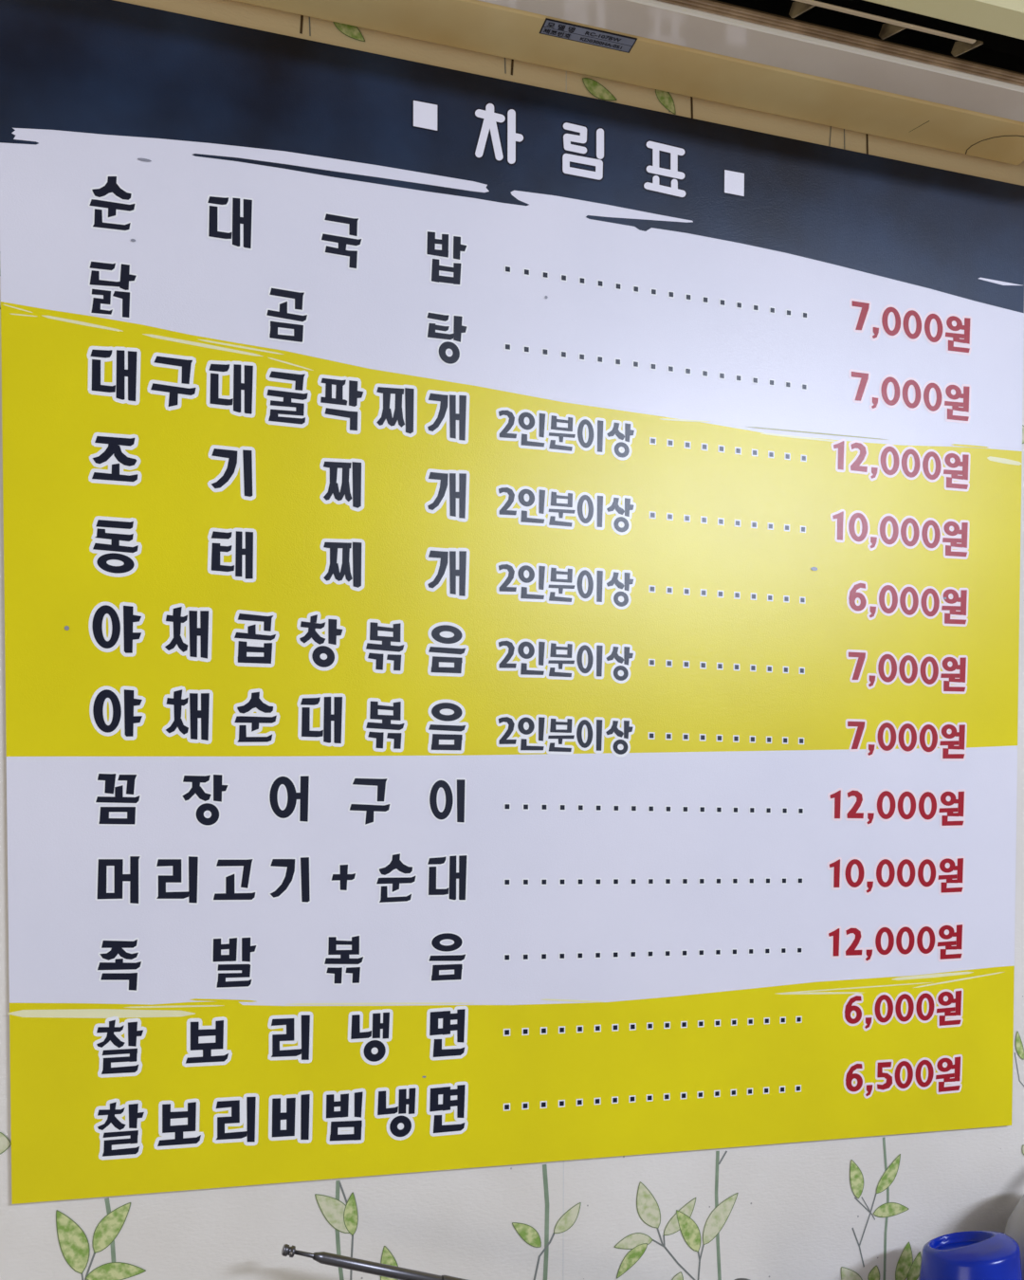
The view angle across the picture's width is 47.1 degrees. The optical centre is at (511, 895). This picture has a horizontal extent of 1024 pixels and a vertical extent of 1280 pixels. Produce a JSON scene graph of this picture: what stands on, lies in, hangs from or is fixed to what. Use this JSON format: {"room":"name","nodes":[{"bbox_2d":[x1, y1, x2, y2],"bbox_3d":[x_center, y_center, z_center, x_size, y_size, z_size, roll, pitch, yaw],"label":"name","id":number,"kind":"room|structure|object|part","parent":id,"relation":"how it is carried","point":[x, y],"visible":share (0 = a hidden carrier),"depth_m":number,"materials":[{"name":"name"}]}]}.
{"room":"restaurant","nodes":[
{"label":"restaurant","id":0,"kind":"room"},
{"bbox_2d":[0,0,1023,1279],"bbox_3d":[0.902,0.004,1.491,5.800,3.100,0.121,0,2,-17],"label":"wall","id":1,"kind":"structure","parent":0,"point":[861,1208],"depth_m":1.18,"materials":[{"name":"paper"}]},
{"bbox_3d":[-0.376,0.335,1.046,0.011,0.033,0.001,0,2,-17],"label":"printed stem","id":2,"kind":"part","parent":1,"relation":"part of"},
{"bbox_3d":[-0.359,0.327,1.051,0.009,0.113,0.001,0,2,-17],"label":"printed stem","id":3,"kind":"part","parent":1,"relation":"part of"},
{"bbox_3d":[-0.191,-0.793,1.067,0.004,0.022,0.001,0,2,-17],"label":"printed stem","id":4,"kind":"part","parent":1,"relation":"part of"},
{"bbox_3d":[-0.162,0.338,1.112,0.010,0.137,0.001,0,2,-17],"label":"printed stem","id":5,"kind":"part","parent":1,"relation":"part of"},
{"bbox_3d":[-0.159,0.282,1.111,0.009,0.022,0.001,0,2,-17],"label":"printed stem","id":6,"kind":"part","parent":1,"relation":"part of","materials":[{"name":"paper"}]},
{"bbox_3d":[-0.152,0.346,1.115,0.004,0.049,0.001,0,2,-17],"label":"printed stem","id":7,"kind":"part","parent":1,"relation":"part of","materials":[{"name":"grey paper"}]},
{"bbox_2d":[0,0,1023,1204],"bbox_3d":[0.065,-0.256,1.159,1.047,1.041,0.004,0,2,-17],"label":"menu board","id":8,"kind":"object","parent":1,"relation":"attached to","point":[512,590],"visible":1,"depth_m":1.13,"materials":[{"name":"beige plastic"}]},
{"bbox_3d":[0.066,-0.315,1.156,1.045,0.385,0.001,0,2,-17],"label":"yellow panel","id":9,"kind":"part","parent":8,"relation":"part of","materials":[{"name":"yellow plastic"}]},
{"bbox_3d":[0.065,0.174,1.172,1.045,0.181,0.001,0,2,-17],"label":"yellow panel","id":10,"kind":"part","parent":8,"relation":"part of","materials":[{"name":"yellow plastic"}]},
{"bbox_3d":[0.000,-0.796,1.126,0.004,0.022,0.001,0,2,-17],"label":"printed stem","id":11,"kind":"part","parent":1,"relation":"part of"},
{"bbox_3d":[0.032,0.363,1.172,0.024,0.051,0.001,0,2,-17],"label":"printed stem","id":12,"kind":"part","parent":1,"relation":"part of","materials":[{"name":"grey paper"}]},
{"bbox_3d":[0.034,0.347,1.172,0.008,0.160,0.001,0,2,-17],"label":"printed stem","id":13,"kind":"part","parent":1,"relation":"part of","materials":[{"name":"green paper"}]},
{"bbox_2d":[232,0,1023,164],"bbox_3d":[0.045,-0.938,1.020,1.308,0.302,0.212,0,2,-17],"label":"air conditioner","id":14,"kind":"object","parent":1,"relation":"attached to","point":[947,75],"visible":1,"depth_m":1.11,"materials":[{"name":"plastic"}]},
{"bbox_3d":[0.070,-0.791,1.083,0.089,0.001,0.019,0,2,-17],"label":"rating plate","id":15,"kind":"part","parent":14,"relation":"part of","materials":[{"name":"silver metal"}]},
{"bbox_3d":[0.040,-0.793,1.039,1.300,0.007,0.045,0,2,-17],"label":"outlet trim","id":16,"kind":"part","parent":14,"relation":"part of","materials":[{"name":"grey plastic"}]},
{"bbox_3d":[-0.067,-0.786,0.936,1.035,0.003,0.005,0,2,-17],"label":"louver blade","id":17,"kind":"part","parent":14,"relation":"part of","materials":[{"name":"beige plastic"}]},
{"bbox_3d":[0.070,-0.925,0.940,1.300,0.280,0.040,0,2,-17],"label":"panel","id":18,"kind":"part","parent":14,"relation":"part of","materials":[{"name":"beige plastic"}]},
{"label":"printed stem","id":19,"kind":"part","parent":1,"relation":"part of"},
{"bbox_3d":[0.181,-0.791,1.181,0.003,0.022,0.001,0,2,-17],"label":"printed stem","id":20,"kind":"part","parent":1,"relation":"part of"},
{"bbox_3d":[0.195,0.388,1.223,0.004,0.035,0.001,0,2,-17],"label":"printed stem","id":21,"kind":"part","parent":1,"relation":"part of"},
{"bbox_3d":[0.216,0.357,1.229,0.010,0.182,0.001,0,2,-17],"label":"printed stem","id":22,"kind":"part","parent":1,"relation":"part of","materials":[{"name":"green paper"}]},
{"bbox_3d":[0.377,0.383,1.279,0.017,0.045,0.001,0,2,-17],"label":"printed stem","id":23,"kind":"part","parent":1,"relation":"part of","materials":[{"name":"grey paper"}]},
{"bbox_3d":[0.382,0.338,1.279,0.022,0.021,0.001,0,2,-17],"label":"printed stem","id":24,"kind":"part","parent":1,"relation":"part of","materials":[{"name":"grey paper"}]},
{"bbox_3d":[0.375,-0.792,1.241,0.003,0.022,0.001,0,2,-17],"label":"printed stem","id":25,"kind":"part","parent":1,"relation":"part of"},
{"label":"printed stem","id":26,"kind":"part","parent":1,"relation":"part of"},
{"bbox_3d":[0.409,0.367,1.288,0.009,0.205,0.001,0,2,-17],"label":"printed stem","id":27,"kind":"part","parent":1,"relation":"part of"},
{"bbox_3d":[0.577,0.199,1.335,0.016,0.042,0.001,0,2,-17],"label":"printed stem","id":28,"kind":"part","parent":1,"relation":"part of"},
{"bbox_3d":[0.252,0.623,1.070,1.900,0.029,0.339,0,2,-17],"label":"shelf","id":29,"kind":"object","parent":1,"relation":"attached to","visible":0},
{"bbox_2d":[281,1243,467,1279],"bbox_3d":[-0.017,0.457,1.102,0.392,0.298,0.063,0,2,-17],"label":"antenna","id":30,"kind":"object","parent":29,"relation":"on","point":[322,1257],"visible":1,"depth_m":1.06,"materials":[{"name":"black metal"}]},
{"bbox_3d":[-0.184,0.320,1.046,0.021,0.010,0.004,0,2,-17],"label":"antenna rod","id":31,"kind":"part","parent":30,"relation":"part of","materials":[{"name":"grey metal"}]},
{"bbox_2d":[918,1230,1022,1279],"bbox_3d":[0.469,0.476,1.206,0.106,0.254,0.106,0,2,-17],"label":"container","id":32,"kind":"object","parent":29,"relation":"on","point":[968,1254],"visible":1,"depth_m":1.18,"materials":[{"name":"blue plastic"}]},
{"bbox_2d":[1004,1194,1023,1279],"bbox_3d":[0.614,0.447,1.246,0.189,0.310,0.189,0,2,-17],"label":"pot","id":33,"kind":"object","parent":29,"relation":"on","point":[1014,1227],"visible":0.45,"depth_m":1.24,"materials":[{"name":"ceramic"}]}
]}

